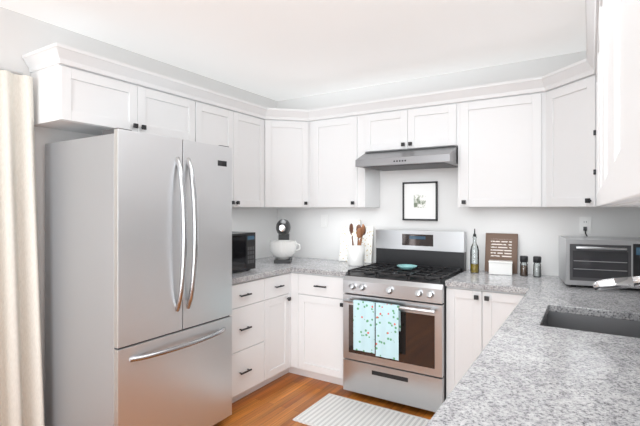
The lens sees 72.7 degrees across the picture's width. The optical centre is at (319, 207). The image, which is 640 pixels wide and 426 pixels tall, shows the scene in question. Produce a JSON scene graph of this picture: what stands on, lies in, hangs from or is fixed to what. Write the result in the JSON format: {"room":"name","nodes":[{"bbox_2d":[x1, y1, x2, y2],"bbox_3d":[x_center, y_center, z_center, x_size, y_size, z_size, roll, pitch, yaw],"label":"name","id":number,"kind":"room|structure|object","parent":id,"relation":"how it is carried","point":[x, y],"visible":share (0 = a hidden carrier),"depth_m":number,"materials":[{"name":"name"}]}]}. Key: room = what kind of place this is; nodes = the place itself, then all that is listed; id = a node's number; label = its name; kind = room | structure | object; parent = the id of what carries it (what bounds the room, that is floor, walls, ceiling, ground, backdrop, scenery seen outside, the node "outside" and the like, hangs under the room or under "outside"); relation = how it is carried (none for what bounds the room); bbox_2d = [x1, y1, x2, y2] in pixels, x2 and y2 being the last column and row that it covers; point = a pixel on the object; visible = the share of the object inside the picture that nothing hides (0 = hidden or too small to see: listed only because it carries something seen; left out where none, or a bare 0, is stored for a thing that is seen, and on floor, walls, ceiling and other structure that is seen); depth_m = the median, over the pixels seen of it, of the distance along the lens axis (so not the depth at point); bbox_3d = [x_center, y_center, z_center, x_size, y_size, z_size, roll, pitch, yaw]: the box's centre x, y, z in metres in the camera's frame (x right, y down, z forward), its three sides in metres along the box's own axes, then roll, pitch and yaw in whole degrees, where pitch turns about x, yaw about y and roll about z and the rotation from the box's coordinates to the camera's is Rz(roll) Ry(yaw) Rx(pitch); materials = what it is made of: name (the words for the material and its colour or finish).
{"room":"kitchen","nodes":[
{"label":"kitchen","id":0,"kind":"room"},
{"bbox_2d":[0,7,276,419],"bbox_3d":[-1.704,0.158,2.603,0.100,2.545,4.600,0,0,32],"label":"wall","id":1,"kind":"structure","parent":0,"point":[21,34],"depth_m":2.70,"materials":[{"name":"white paint"}]},
{"bbox_2d":[0,67,22,74],"bbox_3d":[-1.933,-0.755,2.027,0.017,0.018,0.980,0,0,32],"label":"curtain rod","id":2,"kind":"object","parent":1,"relation":"attached to","point":[14,71],"visible":0.82,"depth_m":2.40,"materials":[{"name":"white"}]},
{"bbox_2d":[0,70,44,425],"bbox_3d":[-1.841,0.338,2.090,0.095,2.155,0.982,0,0,32],"label":"curtain","id":3,"kind":"object","parent":2,"relation":"hanging from","point":[21,389],"visible":0.98,"depth_m":2.42,"materials":[{"name":"fabric"}]},
{"bbox_2d":[26,44,149,135],"bbox_3d":[-1.406,-0.678,2.670,0.325,0.397,0.534,0,0,32],"label":"upper cabinet","id":4,"kind":"object","parent":1,"relation":"attached to","point":[75,90],"depth_m":2.50,"materials":[{"name":"white wood"}]},
{"bbox_2d":[150,72,197,141],"bbox_3d":[-1.186,-0.678,3.023,0.325,0.397,0.533,0,0,32],"label":"upper cabinet","id":5,"kind":"object","parent":1,"relation":"attached to","point":[173,103],"depth_m":2.99,"materials":[{"name":"white wood"}]},
{"bbox_2d":[198,88,229,146],"bbox_3d":[-0.924,-0.441,3.445,0.325,0.872,0.454,0,0,32],"label":"upper cabinet","id":6,"kind":"object","parent":1,"relation":"attached to","point":[213,107],"depth_m":3.32,"materials":[{"name":"white wood"}]},
{"bbox_2d":[230,96,265,207],"bbox_3d":[-0.714,-0.441,3.743,0.366,0.872,0.509,0,0,32],"label":"upper cabinet","id":7,"kind":"object","parent":1,"relation":"attached to","point":[247,119],"depth_m":3.66,"materials":[{"name":"white wood"}]},
{"bbox_2d":[266,107,305,207],"bbox_3d":[-0.363,-0.441,4.081,0.605,0.872,0.666,0,0,32],"label":"upper cabinet","id":8,"kind":"object","parent":1,"relation":"attached to","point":[285,128],"depth_m":3.88,"materials":[{"name":"white wood"}]},
{"bbox_2d":[0,0,585,100],"bbox_3d":[-0.334,-1.165,1.751,3.326,0.100,4.800,0,0,32],"label":"ceiling","id":9,"kind":"structure","parent":0,"point":[277,50],"depth_m":2.79,"materials":[{"name":"white paint"}]},
{"bbox_2d":[213,373,434,425],"bbox_3d":[-0.334,1.480,1.751,3.326,0.100,4.800,0,0,32],"label":"floor","id":10,"kind":"structure","parent":0,"point":[286,399],"depth_m":3.19,"materials":[{"name":"brown wood"}]},
{"bbox_2d":[45,128,231,425],"bbox_3d":[-1.075,0.511,2.707,0.797,1.838,0.820,0,0,32],"label":"refrigerator","id":11,"kind":"object","parent":10,"relation":"on","point":[138,277],"visible":1,"depth_m":2.42,"materials":[{"name":"silver metal"}]},
{"bbox_2d":[229,276,272,402],"bbox_3d":[-0.805,0.983,3.351,0.625,0.896,0.546,0,0,32],"label":"base cabinet","id":12,"kind":"object","parent":10,"relation":"on","point":[252,300],"depth_m":3.24,"materials":[{"name":"white wood"}]},
{"bbox_2d":[273,273,284,380],"bbox_3d":[-0.595,0.983,3.688,0.625,0.896,0.368,0,0,32],"label":"base cabinet","id":13,"kind":"object","parent":10,"relation":"on","point":[278,280],"depth_m":3.53,"materials":[{"name":"white wood"}]},
{"bbox_2d":[297,272,343,385],"bbox_3d":[0.134,0.983,3.783,0.553,0.896,0.647,0,0,32],"label":"base cabinet","id":14,"kind":"object","parent":10,"relation":"on","point":[319,296],"depth_m":3.52,"materials":[{"name":"white wood"}]},
{"bbox_2d":[232,256,327,283],"bbox_3d":[-0.554,0.514,3.732,0.647,0.038,1.459,0,0,32],"label":"countertop","id":15,"kind":"structure","parent":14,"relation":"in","point":[264,267],"depth_m":3.56,"materials":[{"name":"stone"}]},
{"bbox_2d":[232,231,254,271],"bbox_3d":[-0.801,0.344,3.385,0.406,0.300,0.450,0,0,32],"label":"microwave","id":16,"kind":"object","parent":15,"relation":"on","point":[243,250],"visible":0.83,"depth_m":3.35,"materials":[{"name":"black metal"}]},
{"bbox_2d":[270,219,300,262],"bbox_3d":[-0.329,0.297,3.998,0.299,0.393,0.316,0,0,32],"label":"stand mixer","id":17,"kind":"object","parent":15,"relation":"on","point":[283,248],"visible":1,"depth_m":3.88,"materials":[{"name":"white ceramic"}]},
{"bbox_2d":[292,259,374,276],"bbox_3d":[0.155,0.514,3.764,0.498,0.038,0.655,0,0,32],"label":"countertop","id":18,"kind":"structure","parent":14,"relation":"in","point":[324,267],"depth_m":3.62,"materials":[{"name":"stone"}]},
{"bbox_2d":[347,223,365,265],"bbox_3d":[0.316,0.312,3.767,0.158,0.363,0.148,0,0,32],"label":"utensil crock","id":19,"kind":"object","parent":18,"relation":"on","point":[355,254],"visible":1,"depth_m":3.72,"materials":[{"name":"white ceramic"}]},
{"bbox_2d":[339,220,373,262],"bbox_3d":[0.334,0.302,3.994,0.336,0.383,0.069,0,0,32],"label":"board","id":20,"kind":"object","parent":18,"relation":"on","point":[346,239],"visible":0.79,"depth_m":4.00,"materials":[{"name":"white stone"}]},
{"bbox_2d":[293,393,429,425],"bbox_3d":[0.389,1.425,2.852,1.050,0.008,0.483,0,0,32],"label":"rug","id":21,"kind":"object","parent":10,"relation":"on","point":[329,409],"visible":1,"depth_m":2.98,"materials":[{"name":"white fabric"}]},
{"bbox_2d":[343,229,465,412],"bbox_3d":[0.655,0.809,3.371,0.758,1.241,0.744,0,0,32],"label":"range","id":22,"kind":"object","parent":10,"relation":"on","point":[394,332],"visible":0.96,"depth_m":3.13,"materials":[{"name":"silver metal"}]},
{"bbox_2d":[397,264,416,269],"bbox_3d":[0.673,0.459,3.362,0.156,0.030,0.156,0,0,32],"label":"spoon rest","id":23,"kind":"object","parent":22,"relation":"on","point":[406,266],"visible":1,"depth_m":3.33,"materials":[{"name":"teal ceramic"}]},
{"bbox_2d":[453,348,483,388],"bbox_3d":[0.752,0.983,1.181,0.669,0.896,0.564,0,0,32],"label":"base cabinet","id":24,"kind":"object","parent":10,"relation":"on","point":[481,348],"depth_m":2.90,"materials":[{"name":"white wood"}]},
{"bbox_2d":[446,286,492,395],"bbox_3d":[1.152,0.983,3.162,0.297,0.896,0.625,0,0,32],"label":"base cabinet","id":25,"kind":"object","parent":10,"relation":"on","point":[469,312],"depth_m":2.92,"materials":[{"name":"white wood"}]},
{"bbox_2d":[445,270,484,287],"bbox_3d":[1.234,0.514,3.097,0.504,0.038,0.647,0,0,32],"label":"countertop","id":26,"kind":"structure","parent":25,"relation":"in","point":[466,277],"depth_m":3.01,"materials":[{"name":"stone"}]},
{"bbox_2d":[470,229,478,272],"bbox_3d":[1.182,0.327,3.322,0.064,0.335,0.064,0,0,32],"label":"oil bottle","id":27,"kind":"object","parent":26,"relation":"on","point":[474,268],"visible":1,"depth_m":3.32,"materials":[{"name":"clear glass"}]},
{"bbox_2d":[488,260,511,274],"bbox_3d":[1.351,0.444,3.252,0.164,0.100,0.094,0,0,24],"label":"box","id":28,"kind":"object","parent":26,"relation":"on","point":[500,267],"visible":1,"depth_m":3.21,"materials":[{"name":"white ceramic"}]},
{"bbox_2d":[485,233,517,273],"bbox_3d":[1.389,0.344,3.333,0.230,0.298,0.063,0,0,32],"label":"plaque","id":29,"kind":"object","parent":26,"relation":"on","point":[501,246],"visible":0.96,"depth_m":3.33,"materials":[{"name":"brown wood"}]},
{"bbox_2d":[520,256,527,275],"bbox_3d":[1.486,0.421,3.168,0.054,0.145,0.053,0,0,32],"label":"pepper grinder","id":30,"kind":"object","parent":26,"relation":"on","point":[523,269],"visible":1,"depth_m":3.15,"materials":[{"name":"clear glass"}]},
{"bbox_2d":[493,291,516,331],"bbox_3d":[1.331,0.983,3.050,0.362,0.896,0.625,0,0,32],"label":"base cabinet","id":31,"kind":"object","parent":10,"relation":"on","point":[501,300],"depth_m":2.79,"materials":[{"name":"white wood"}]},
{"bbox_2d":[509,293,524,314],"bbox_3d":[1.469,0.983,2.368,0.707,0.896,0.428,0,0,32],"label":"base cabinet","id":32,"kind":"object","parent":10,"relation":"on","point":[516,299],"depth_m":2.75,"materials":[{"name":"white wood"}]},
{"bbox_2d":[426,272,639,425],"bbox_3d":[1.000,0.505,1.595,0.686,0.450,3.445,0,0,32],"label":"countertop","id":33,"kind":"structure","parent":32,"relation":"in","point":[557,351],"depth_m":1.39,"materials":[{"name":"stone"}]},
{"bbox_2d":[533,256,540,276],"bbox_3d":[1.568,0.421,3.137,0.054,0.145,0.053,0,0,32],"label":"salt grinder","id":34,"kind":"object","parent":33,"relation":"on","point":[536,269],"visible":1,"depth_m":3.12,"materials":[{"name":"clear glass"}]},
{"bbox_2d":[559,236,639,288],"bbox_3d":[1.814,0.344,2.770,0.470,0.300,0.388,0,0,22],"label":"toaster oven","id":35,"kind":"object","parent":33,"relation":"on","point":[587,260],"visible":0.92,"depth_m":2.66,"materials":[{"name":"silver metal"}]},
{"bbox_2d":[277,51,639,275],"bbox_3d":[0.908,0.158,3.746,3.326,2.545,0.100,0,0,32],"label":"wall","id":36,"kind":"structure","parent":0,"point":[539,231],"depth_m":3.56,"materials":[{"name":"white paint"}]},
{"bbox_2d":[321,215,327,226],"bbox_3d":[0.041,0.126,4.219,0.072,0.120,0.009,0,0,32],"label":"outlet","id":37,"kind":"object","parent":36,"relation":"attached to","point":[324,220],"visible":1,"depth_m":4.21,"materials":[{"name":"white plastic"}]},
{"bbox_2d":[306,102,379,206],"bbox_3d":[0.184,-0.441,3.916,0.609,0.872,0.367,0,0,32],"label":"upper cabinet","id":38,"kind":"object","parent":36,"relation":"attached to","point":[335,135],"depth_m":3.78,"materials":[{"name":"white wood"}]},
{"bbox_2d":[366,95,417,152],"bbox_3d":[0.640,-0.672,3.657,0.440,0.410,0.326,0,0,32],"label":"upper cabinet","id":39,"kind":"object","parent":36,"relation":"attached to","point":[389,121],"depth_m":3.51,"materials":[{"name":"white wood"}]},
{"bbox_2d":[355,146,457,170],"bbox_3d":[0.733,-0.395,3.496,0.754,0.138,0.497,0,0,32],"label":"range hood","id":40,"kind":"object","parent":39,"relation":"attached to","point":[430,158],"visible":0.96,"depth_m":3.33,"materials":[{"name":"silver metal"}]},
{"bbox_2d":[402,181,437,220],"bbox_3d":[0.851,-0.058,3.708,0.305,0.330,0.019,0,0,32],"label":"picture frame","id":41,"kind":"object","parent":36,"relation":"attached to","point":[419,201],"visible":0.94,"depth_m":3.71,"materials":[{"name":"black metal"}]},
{"bbox_2d":[414,89,453,148],"bbox_3d":[0.916,-0.672,3.485,0.445,0.410,0.326,0,0,32],"label":"upper cabinet","id":42,"kind":"object","parent":36,"relation":"attached to","point":[433,111],"depth_m":3.32,"materials":[{"name":"white wood"}]},
{"bbox_2d":[454,77,537,206],"bbox_3d":[1.366,-0.441,3.180,0.641,0.872,0.367,0,0,32],"label":"upper cabinet","id":43,"kind":"object","parent":36,"relation":"attached to","point":[496,124],"depth_m":3.08,"materials":[{"name":"white wood"}]},
{"bbox_2d":[538,60,581,206],"bbox_3d":[1.770,-0.441,2.752,0.602,0.872,0.667,0,0,32],"label":"upper cabinet","id":44,"kind":"object","parent":36,"relation":"attached to","point":[568,136],"depth_m":2.80,"materials":[{"name":"white wood"}]},
{"bbox_2d":[579,217,590,233],"bbox_3d":[1.877,0.123,3.076,0.072,0.120,0.009,0,0,32],"label":"electrical outlet","id":45,"kind":"object","parent":36,"relation":"attached to","point":[584,221],"visible":1,"depth_m":3.08,"materials":[{"name":"white plastic"}]},
{"bbox_2d":[582,16,593,206],"bbox_3d":[1.579,-0.441,2.224,0.367,0.872,0.666,0,0,32],"label":"upper cabinet","id":46,"kind":"object","parent":36,"relation":"attached to","point":[588,63],"depth_m":2.57,"materials":[{"name":"white wood"}]},
{"bbox_2d":[594,0,597,206],"bbox_3d":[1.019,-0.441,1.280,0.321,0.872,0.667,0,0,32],"label":"upper cabinet","id":47,"kind":"object","parent":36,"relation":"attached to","point":[595,1],"depth_m":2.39,"materials":[{"name":"white wood"}]},
{"bbox_2d":[598,0,639,206],"bbox_3d":[0.453,-0.441,0.372,0.321,0.872,0.611,0,0,32],"label":"upper cabinet","id":48,"kind":"object","parent":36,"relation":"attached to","point":[618,20],"depth_m":0.61,"materials":[{"name":"white wood"}]}
]}

